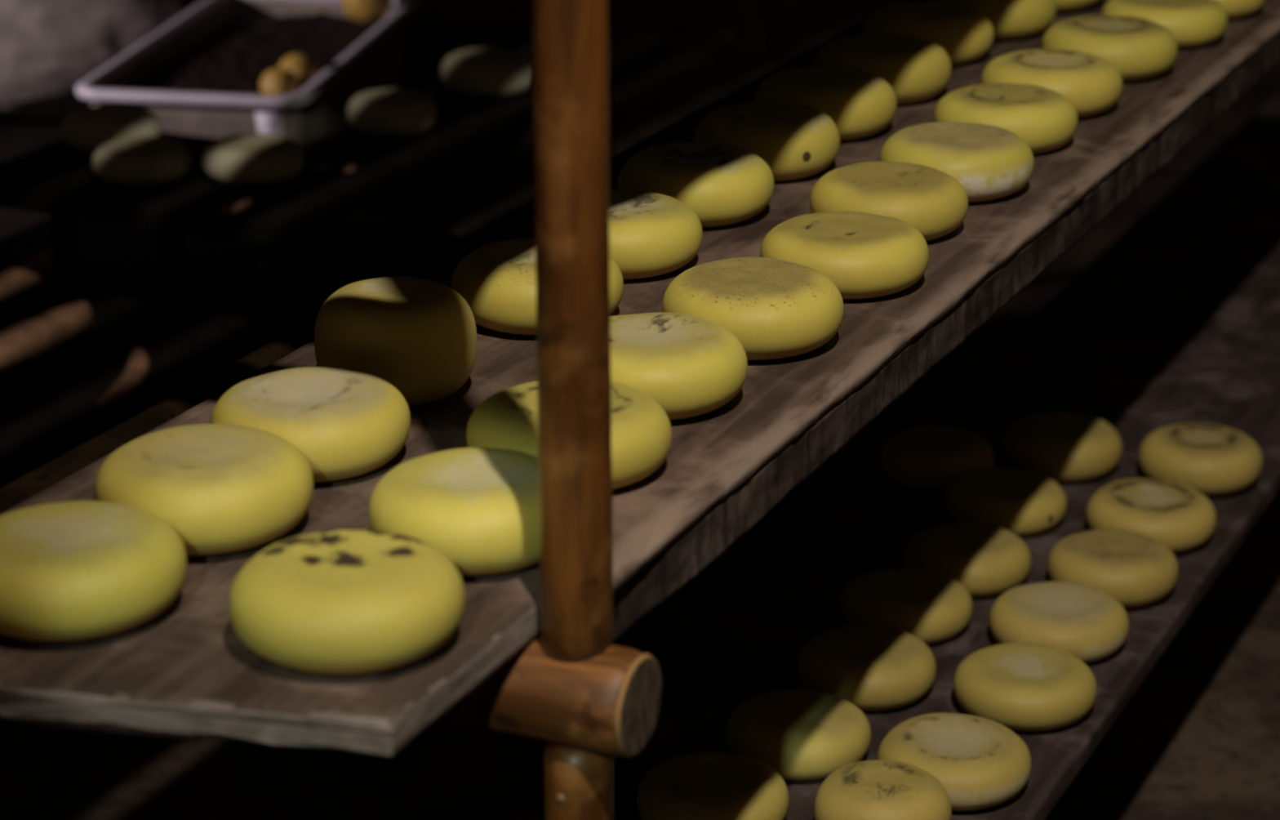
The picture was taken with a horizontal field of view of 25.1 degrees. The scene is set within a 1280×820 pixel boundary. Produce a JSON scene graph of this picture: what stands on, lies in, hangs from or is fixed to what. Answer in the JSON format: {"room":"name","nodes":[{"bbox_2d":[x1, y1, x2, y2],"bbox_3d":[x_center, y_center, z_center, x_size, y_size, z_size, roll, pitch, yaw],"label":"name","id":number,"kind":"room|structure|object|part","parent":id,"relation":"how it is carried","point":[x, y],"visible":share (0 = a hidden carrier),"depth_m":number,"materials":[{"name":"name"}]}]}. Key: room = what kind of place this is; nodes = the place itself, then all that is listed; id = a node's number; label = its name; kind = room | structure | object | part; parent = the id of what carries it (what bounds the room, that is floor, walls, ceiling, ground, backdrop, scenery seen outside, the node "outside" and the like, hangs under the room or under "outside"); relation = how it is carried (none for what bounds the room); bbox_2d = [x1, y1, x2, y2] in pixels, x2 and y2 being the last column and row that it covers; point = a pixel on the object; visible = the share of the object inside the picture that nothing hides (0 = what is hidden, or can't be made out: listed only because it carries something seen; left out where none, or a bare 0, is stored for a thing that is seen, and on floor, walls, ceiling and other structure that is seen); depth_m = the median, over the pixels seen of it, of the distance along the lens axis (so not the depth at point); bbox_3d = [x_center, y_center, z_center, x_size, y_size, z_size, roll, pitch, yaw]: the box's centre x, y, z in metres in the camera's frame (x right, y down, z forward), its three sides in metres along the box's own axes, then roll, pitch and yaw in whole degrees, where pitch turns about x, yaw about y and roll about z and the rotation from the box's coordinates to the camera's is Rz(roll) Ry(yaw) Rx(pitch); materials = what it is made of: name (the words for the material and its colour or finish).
{"room":"cheese aging cellar","nodes":[
{"label":"cheese aging cellar","id":0,"kind":"room"},
{"bbox_2d":[0,0,1279,819],"bbox_3d":[0.344,0.105,4.570,12.000,0.026,12.000,9,22,24],"label":"floor","id":1,"kind":"structure","parent":0,"point":[1198,738],"depth_m":3.81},
{"bbox_2d":[0,21,524,239],"bbox_3d":[-1.061,-0.499,5.816,1.350,0.260,1.630,3,20,9],"label":"stand","id":2,"kind":"object","parent":1,"relation":"on","point":[435,201],"visible":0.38,"depth_m":5.84,"materials":[{"name":"brown wood"}]},
{"bbox_2d":[0,0,189,121],"bbox_3d":[-1.190,-0.748,5.635,0.606,0.331,0.453,-1,20,-3],"label":"sack","id":3,"kind":"object","parent":2,"relation":"on","point":[47,47],"visible":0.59,"depth_m":5.46,"materials":[{"name":"beige fabric"}]},
{"bbox_2d":[75,0,420,144],"bbox_3d":[-0.702,-0.581,5.338,0.418,0.220,0.878,3,20,9],"label":"tray","id":4,"kind":"object","parent":2,"relation":"on","point":[377,60],"visible":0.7,"depth_m":5.14,"materials":[{"name":"silver metal"}]},
{"bbox_2d":[133,11,386,94],"bbox_3d":[-0.702,-0.646,5.314,0.315,0.016,0.775,3,20,9],"label":"soil","id":5,"kind":"object","parent":4,"relation":"in","point":[236,57],"visible":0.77,"depth_m":5.39,"materials":[{"name":"brown soil"}]},
{"bbox_2d":[260,67,299,94],"bbox_3d":[-0.626,-0.561,5.008,0.067,0.067,0.069,9,22,24],"label":"fruit","id":6,"kind":"object","parent":5,"relation":"on","point":[277,81],"visible":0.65,"depth_m":4.98,"materials":[{"name":"orange food"}]},
{"bbox_2d":[278,53,319,91],"bbox_3d":[-0.602,-0.592,5.078,0.072,0.072,0.072,9,22,24],"label":"fruit","id":7,"kind":"object","parent":5,"relation":"on","point":[304,68],"visible":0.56,"depth_m":5.05,"materials":[{"name":"food"}]},
{"bbox_2d":[341,0,392,22],"bbox_3d":[-0.530,-0.797,5.562,0.101,0.099,0.102,9,22,24],"label":"fruit","id":8,"kind":"object","parent":5,"relation":"on","point":[361,11],"visible":1,"depth_m":5.53,"materials":[{"name":"orange food"}]},
{"bbox_2d":[0,31,669,488],"bbox_3d":[-0.708,-0.154,4.472,0.740,0.530,2.000,9,22,24],"label":"rack","id":9,"kind":"object","parent":1,"relation":"on","point":[168,270],"visible":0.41,"depth_m":4.23,"materials":[{"name":"brown wood"}]},
{"bbox_2d":[0,248,54,301],"bbox_3d":[-0.934,-0.206,4.390,0.061,0.032,0.260,7,21,19],"label":"wood","id":10,"kind":"object","parent":9,"relation":"on","point":[21,277],"visible":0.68,"depth_m":4.36,"materials":[{"name":"brown wood"}]},
{"bbox_2d":[0,301,92,370],"bbox_3d":[-0.859,-0.103,4.084,0.076,0.046,0.250,10,22,25],"label":"wood","id":11,"kind":"object","parent":9,"relation":"on","point":[24,341],"visible":1,"depth_m":4.07,"materials":[{"name":"brown wood"}]},
{"bbox_3d":[-0.841,-0.065,4.277,0.037,0.496,0.037,9,22,24],"label":"leg","id":12,"kind":"part","parent":9,"relation":"part of","materials":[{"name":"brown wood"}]},
{"bbox_2d":[60,103,160,154],"bbox_3d":[-0.801,-0.426,4.361,0.150,0.056,0.151,9,22,24],"label":"cheese wheel","id":13,"kind":"object","parent":9,"relation":"on","point":[86,130],"visible":0.71,"depth_m":4.31,"materials":[{"name":"beige food"}]},
{"bbox_2d":[97,345,148,409],"bbox_3d":[-0.703,-0.045,3.967,0.039,0.018,0.230,1,20,3],"label":"wood","id":14,"kind":"object","parent":9,"relation":"on","point":[135,371],"visible":1,"depth_m":3.94,"materials":[{"name":"brown wood"}]},
{"bbox_2d":[91,136,191,186],"bbox_3d":[-0.725,-0.362,4.193,0.144,0.051,0.144,9,22,24],"label":"cheese wheel","id":15,"kind":"object","parent":9,"relation":"on","point":[140,161],"visible":1,"depth_m":4.15,"materials":[{"name":"beige food"}]},
{"bbox_3d":[-0.726,-0.148,4.507,0.037,0.496,0.037,9,22,24],"label":"leg","id":16,"kind":"part","parent":9,"relation":"part of","materials":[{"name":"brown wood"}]},
{"bbox_2d":[231,197,254,213],"bbox_3d":[-0.558,-0.287,4.049,0.020,0.010,0.075,5,20,12],"label":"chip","id":17,"kind":"object","parent":9,"relation":"on","point":[244,204],"visible":1,"depth_m":4.04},
{"bbox_2d":[201,133,305,186],"bbox_3d":[-0.562,-0.365,4.193,0.150,0.056,0.150,9,22,24],"label":"cheese wheel","id":18,"kind":"object","parent":9,"relation":"on","point":[244,159],"visible":1,"depth_m":4.14,"materials":[{"name":"beige food"}]},
{"bbox_3d":[-0.524,-0.014,4.137,0.036,0.496,0.037,9,22,24],"label":"leg","id":19,"kind":"part","parent":9,"relation":"part of","materials":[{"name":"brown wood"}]},
{"bbox_2d":[342,164,356,172],"bbox_3d":[-0.427,-0.355,4.235,0.020,0.010,0.035,5,20,12],"label":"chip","id":20,"kind":"object","parent":9,"relation":"on","point":[349,167],"visible":1,"depth_m":4.22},
{"bbox_2d":[346,87,437,137],"bbox_3d":[-0.383,-0.459,4.446,0.140,0.060,0.140,9,22,24],"label":"cheese wheel","id":21,"kind":"object","parent":9,"relation":"on","point":[391,112],"visible":1,"depth_m":4.40,"materials":[{"name":"beige food"}]},
{"bbox_2d":[440,46,531,98],"bbox_3d":[-0.247,-0.549,4.686,0.156,0.065,0.156,9,22,24],"label":"cheese wheel","id":22,"kind":"object","parent":9,"relation":"on","point":[486,72],"visible":0.95,"depth_m":4.63,"materials":[{"name":"beige food"}]},
{"bbox_3d":[-0.068,-0.386,5.161,0.037,0.496,0.036,9,22,24],"label":"leg","id":23,"kind":"part","parent":9,"relation":"part of","materials":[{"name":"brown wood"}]},
{"bbox_2d":[543,741,613,819],"bbox_3d":[-0.042,0.586,2.082,0.049,0.774,0.050,9,22,24],"label":"post","id":24,"kind":"object","parent":1,"relation":"on","point":[579,783],"visible":0.78,"depth_m":1.94,"materials":[{"name":"brown wood"}]},
{"bbox_2d":[438,633,662,757],"bbox_3d":[-0.247,0.159,2.030,0.549,0.074,0.072,9,22,24],"label":"log","id":25,"kind":"object","parent":24,"relation":"on","point":[607,703],"visible":0.3,"depth_m":1.91,"materials":[{"name":"brown wood"}]},
{"bbox_2d":[0,0,926,513],"bbox_3d":[0.135,-0.359,3.341,0.045,0.045,3.400,9,22,24],"label":"rail","id":26,"kind":"object","parent":25,"relation":"on","point":[63,466],"visible":0.23,"depth_m":2.43,"materials":[{"name":"brown wood"}]},
{"bbox_2d":[531,0,613,660],"bbox_3d":[-0.043,-0.271,1.771,0.051,0.920,0.050,9,22,24],"label":"post","id":27,"kind":"object","parent":25,"relation":"on","point":[570,41],"visible":1,"depth_m":1.83,"materials":[{"name":"brown wood"}]},
{"bbox_2d":[0,0,1279,757],"bbox_3d":[0.302,-0.273,3.113,0.455,0.059,3.180,9,22,24],"label":"shelf board","id":28,"kind":"object","parent":25,"relation":"on","point":[185,672],"visible":0.45,"depth_m":2.21,"materials":[{"name":"brown wood"}]},
{"bbox_2d":[0,500,186,641],"bbox_3d":[-0.377,0.105,1.903,0.153,0.058,0.153,9,22,24],"label":"cheese wheel","id":29,"kind":"object","parent":28,"relation":"on","point":[79,570],"visible":1,"depth_m":1.85,"materials":[{"name":"yellow food"}]},
{"bbox_2d":[93,423,313,555],"bbox_3d":[-0.308,0.055,2.035,0.153,0.062,0.154,9,22,24],"label":"cheese wheel","id":30,"kind":"object","parent":28,"relation":"on","point":[224,488],"visible":0.9,"depth_m":1.99,"materials":[{"name":"yellow food"}]},
{"bbox_2d":[209,366,410,482],"bbox_3d":[-0.247,0.010,2.165,0.150,0.057,0.149,9,22,24],"label":"cheese wheel","id":31,"kind":"object","parent":28,"relation":"on","point":[346,424],"visible":0.79,"depth_m":2.12,"materials":[{"name":"yellow food"}]},
{"bbox_2d":[228,529,465,674],"bbox_3d":[-0.188,0.122,1.855,0.152,0.058,0.150,9,22,24],"label":"cheese wheel","id":32,"kind":"object","parent":28,"relation":"on","point":[336,602],"visible":1,"depth_m":1.81,"materials":[{"name":"yellow food"}]},
{"bbox_2d":[314,275,476,406],"bbox_3d":[-0.195,-0.055,2.302,0.130,0.086,0.130,9,22,24],"label":"cheese wheel","id":33,"kind":"object","parent":28,"relation":"on","point":[418,335],"visible":0.76,"depth_m":2.25,"materials":[{"name":"yellow food"}]},
{"bbox_2d":[368,447,539,575],"bbox_3d":[-0.115,0.069,2.002,0.147,0.058,0.146,9,22,24],"label":"cheese wheel","id":34,"kind":"object","parent":28,"relation":"on","point":[478,507],"visible":0.8,"depth_m":1.95,"materials":[{"name":"yellow food"}]},
{"bbox_2d":[451,238,623,334],"bbox_3d":[-0.089,-0.108,2.485,0.149,0.060,0.149,9,22,24],"label":"cheese wheel","id":35,"kind":"object","parent":28,"relation":"on","point":[497,280],"visible":0.5,"depth_m":2.44,"materials":[{"name":"yellow food"}]},
{"bbox_2d":[466,380,671,488],"bbox_3d":[-0.053,0.018,2.147,0.154,0.054,0.154,9,22,24],"label":"cheese wheel","id":36,"kind":"object","parent":28,"relation":"on","point":[642,431],"visible":0.37,"depth_m":2.11,"materials":[{"name":"yellow food"}]},
{"bbox_2d":[608,189,702,279],"bbox_3d":[-0.018,-0.162,2.635,0.151,0.058,0.150,9,22,24],"label":"cheese wheel","id":37,"kind":"object","parent":28,"relation":"on","point":[651,234],"visible":0.59,"depth_m":2.58,"materials":[{"name":"yellow food"}]},
{"bbox_2d":[610,311,747,419],"bbox_3d":[0.009,-0.036,2.291,0.153,0.058,0.153,9,22,24],"label":"cheese wheel","id":38,"kind":"object","parent":28,"relation":"on","point":[691,366],"visible":0.69,"depth_m":2.24,"materials":[{"name":"yellow food"}]},
{"bbox_2d":[617,141,773,226],"bbox_3d":[0.054,-0.220,2.790,0.151,0.061,0.153,9,22,24],"label":"cheese wheel","id":39,"kind":"object","parent":28,"relation":"on","point":[723,184],"visible":0.77,"depth_m":2.74,"materials":[{"name":"yellow food"}]},
{"bbox_2d":[662,256,844,359],"bbox_3d":[0.095,-0.086,2.426,0.153,0.059,0.153,9,22,24],"label":"cheese wheel","id":40,"kind":"object","parent":28,"relation":"on","point":[776,308],"visible":0.85,"depth_m":2.38,"materials":[{"name":"yellow food"}]},
{"bbox_2d":[693,101,839,181],"bbox_3d":[0.130,-0.276,2.944,0.149,0.061,0.150,9,22,24],"label":"cheese wheel","id":41,"kind":"object","parent":28,"relation":"on","point":[795,140],"visible":0.77,"depth_m":2.89,"materials":[{"name":"yellow food"}]},
{"bbox_2d":[754,66,897,140],"bbox_3d":[0.199,-0.330,3.095,0.154,0.060,0.152,9,22,24],"label":"cheese wheel","id":42,"kind":"object","parent":28,"relation":"on","point":[860,103],"visible":0.7,"depth_m":3.05,"materials":[{"name":"yellow food"}]},
{"bbox_2d":[760,210,928,298],"bbox_3d":[0.184,-0.140,2.584,0.151,0.052,0.151,9,22,24],"label":"cheese wheel","id":43,"kind":"object","parent":28,"relation":"on","point":[864,255],"visible":0.84,"depth_m":2.54,"materials":[{"name":"yellow food"}]},
{"bbox_2d":[813,33,951,104],"bbox_3d":[0.273,-0.385,3.242,0.154,0.062,0.154,9,22,24],"label":"cheese wheel","id":44,"kind":"object","parent":28,"relation":"on","point":[917,69],"visible":0.69,"depth_m":3.19,"materials":[{"name":"yellow food"}]},
{"bbox_2d":[809,160,968,240],"bbox_3d":[0.237,-0.198,2.741,0.150,0.054,0.150,9,22,24],"label":"cheese wheel","id":45,"kind":"object","parent":28,"relation":"on","point":[931,200],"visible":0.66,"depth_m":2.70,"materials":[{"name":"yellow food"}]},
{"bbox_2d":[862,0,994,65],"bbox_3d":[0.342,-0.447,3.419,0.155,0.058,0.154,9,22,24],"label":"cheese wheel","id":46,"kind":"object","parent":28,"relation":"on","point":[966,34],"visible":0.62,"depth_m":3.37,"materials":[{"name":"yellow food"}]},
{"bbox_2d":[879,121,1034,202],"bbox_3d":[0.316,-0.248,2.874,0.154,0.058,0.153,9,22,24],"label":"cheese wheel","id":47,"kind":"object","parent":28,"relation":"on","point":[990,162],"visible":0.7,"depth_m":2.82,"materials":[{"name":"yellow food"}]},
{"bbox_2d":[931,0,1056,39],"bbox_3d":[0.436,-0.496,3.551,0.154,0.061,0.154,9,22,24],"label":"cheese wheel","id":48,"kind":"object","parent":28,"relation":"on","point":[1009,19],"visible":0.55,"depth_m":3.49,"materials":[{"name":"yellow food"}]},
{"bbox_2d":[933,82,1077,154],"bbox_3d":[0.386,-0.308,3.042,0.151,0.055,0.151,9,22,24],"label":"cheese wheel","id":49,"kind":"object","parent":28,"relation":"on","point":[1042,117],"visible":0.69,"depth_m":3.00,"materials":[{"name":"yellow food"}]},
{"bbox_2d":[981,48,1122,118],"bbox_3d":[0.455,-0.361,3.186,0.155,0.056,0.155,9,22,24],"label":"cheese wheel","id":50,"kind":"object","parent":28,"relation":"on","point":[1092,83],"visible":0.67,"depth_m":3.14,"materials":[{"name":"yellow food"}]},
{"bbox_2d":[1054,0,1100,12],"bbox_3d":[0.522,-0.550,3.700,0.156,0.060,0.156,9,22,24],"label":"cheese wheel","id":51,"kind":"object","parent":28,"relation":"on","point":[1062,6],"visible":0.34,"depth_m":3.64,"materials":[{"name":"yellow food"}]},
{"bbox_2d":[1041,14,1177,81],"bbox_3d":[0.546,-0.421,3.349,0.157,0.058,0.156,9,22,24],"label":"cheese wheel","id":52,"kind":"object","parent":28,"relation":"on","point":[1140,48],"visible":0.73,"depth_m":3.30,"materials":[{"name":"yellow food"}]},
{"bbox_2d":[1101,0,1227,48],"bbox_3d":[0.639,-0.477,3.509,0.153,0.052,0.152,9,22,24],"label":"cheese wheel","id":53,"kind":"object","parent":28,"relation":"on","point":[1193,23],"visible":0.54,"depth_m":3.45,"materials":[{"name":"yellow food"}]},
{"bbox_2d":[1217,0,1265,19],"bbox_3d":[0.721,-0.530,3.659,0.147,0.050,0.146,9,22,24],"label":"cheese wheel","id":54,"kind":"object","parent":28,"relation":"on","point":[1235,9],"visible":0.22,"depth_m":3.60,"materials":[{"name":"yellow food"}]},
{"bbox_2d":[479,90,1279,819],"bbox_3d":[0.606,0.049,3.782,0.487,0.032,4.202,9,22,24],"label":"shelf board","id":55,"kind":"object","parent":24,"relation":"attached to","point":[1177,320],"visible":0.64,"depth_m":3.71,"materials":[{"name":"brown wood"}]},
{"bbox_2d":[636,751,789,819],"bbox_3d":[0.070,0.374,2.771,0.147,0.049,0.147,9,22,24],"label":"cheese wheel","id":56,"kind":"object","parent":55,"relation":"on","point":[699,785],"visible":1,"depth_m":2.74,"materials":[{"name":"yellow food"}]},
{"bbox_2d":[725,688,871,780],"bbox_3d":[0.160,0.325,2.900,0.146,0.052,0.146,9,22,24],"label":"cheese wheel","id":57,"kind":"object","parent":55,"relation":"on","point":[801,734],"visible":0.94,"depth_m":2.86,"materials":[{"name":"yellow food"}]},
{"bbox_2d":[797,623,936,710],"bbox_3d":[0.240,0.271,3.047,0.146,0.053,0.146,9,22,24],"label":"cheese wheel","id":58,"kind":"object","parent":55,"relation":"on","point":[870,667],"visible":0.98,"depth_m":3.00,"materials":[{"name":"yellow food"}]},
{"bbox_2d":[814,760,951,819],"bbox_3d":[0.230,0.378,2.724,0.130,0.073,0.128,9,22,24],"label":"cheese wheel","id":59,"kind":"object","parent":55,"relation":"on","point":[868,789],"visible":1,"depth_m":2.69,"materials":[{"name":"yellow food"}]},
{"bbox_2d":[840,567,973,644],"bbox_3d":[0.296,0.217,3.202,0.147,0.049,0.147,9,22,24],"label":"cheese wheel","id":60,"kind":"object","parent":55,"relation":"on","point":[931,606],"visible":0.88,"depth_m":3.16,"materials":[{"name":"yellow food"}]},
{"bbox_2d":[880,424,995,493],"bbox_3d":[0.374,0.061,3.621,0.144,0.055,0.143,9,22,24],"label":"cheese wheel","id":61,"kind":"object","parent":55,"relation":"on","point":[927,458],"visible":0.9,"depth_m":3.58,"materials":[{"name":"yellow food"}]},
{"bbox_2d":[877,712,1031,810],"bbox_3d":[0.310,0.346,2.843,0.151,0.052,0.152,9,22,24],"label":"cheese wheel","id":62,"kind":"object","parent":55,"relation":"on","point":[980,762],"visible":0.82,"depth_m":2.81,"materials":[{"name":"yellow food"}]},
{"bbox_2d":[904,522,1031,596],"bbox_3d":[0.378,0.171,3.323,0.146,0.052,0.147,9,22,24],"label":"cheese wheel","id":63,"kind":"object","parent":55,"relation":"on","point":[987,560],"visible":0.86,"depth_m":3.28,"materials":[{"name":"yellow food"}]},
{"bbox_2d":[944,467,1066,536],"bbox_3d":[0.444,0.111,3.494,0.147,0.049,0.147,9,22,24],"label":"cheese wheel","id":64,"kind":"object","parent":55,"relation":"on","point":[1020,502],"visible":0.93,"depth_m":3.45,"materials":[{"name":"yellow food"}]},
{"bbox_2d":[953,641,1097,730],"bbox_3d":[0.402,0.288,3.004,0.149,0.052,0.149,9,22,24],"label":"cheese wheel","id":65,"kind":"object","parent":55,"relation":"on","point":[1020,686],"visible":0.97,"depth_m":2.96,"materials":[{"name":"yellow food"}]},
{"bbox_2d":[989,581,1128,662],"bbox_3d":[0.459,0.233,3.156,0.152,0.052,0.152,9,22,24],"label":"cheese wheel","id":66,"kind":"object","parent":55,"relation":"on","point":[1086,622],"visible":0.88,"depth_m":3.12,"materials":[{"name":"yellow food"}]},
{"bbox_2d":[1001,410,1122,482],"bbox_3d":[0.536,0.046,3.655,0.151,0.061,0.151,9,22,24],"label":"cheese wheel","id":67,"kind":"object","parent":55,"relation":"on","point":[1060,446],"visible":0.94,"depth_m":3.61,"materials":[{"name":"yellow food"}]},
{"bbox_2d":[1047,528,1178,608],"bbox_3d":[0.540,0.180,3.291,0.148,0.058,0.148,9,22,24],"label":"cheese wheel","id":68,"kind":"object","parent":55,"relation":"on","point":[1135,569],"visible":0.84,"depth_m":3.25,"materials":[{"name":"yellow food"}]},
{"bbox_2d":[1086,478,1216,553],"bbox_3d":[0.611,0.126,3.441,0.154,0.056,0.153,9,22,24],"label":"cheese wheel","id":69,"kind":"object","parent":55,"relation":"on","point":[1175,514],"visible":0.8,"depth_m":3.40,"materials":[{"name":"yellow food"}]},
{"bbox_2d":[1138,422,1262,496],"bbox_3d":[0.703,0.061,3.612,0.153,0.062,0.152,9,22,24],"label":"cheese wheel","id":70,"kind":"object","parent":55,"relation":"on","point":[1209,459],"visible":0.95,"depth_m":3.56,"materials":[{"name":"yellow food"}]}
]}

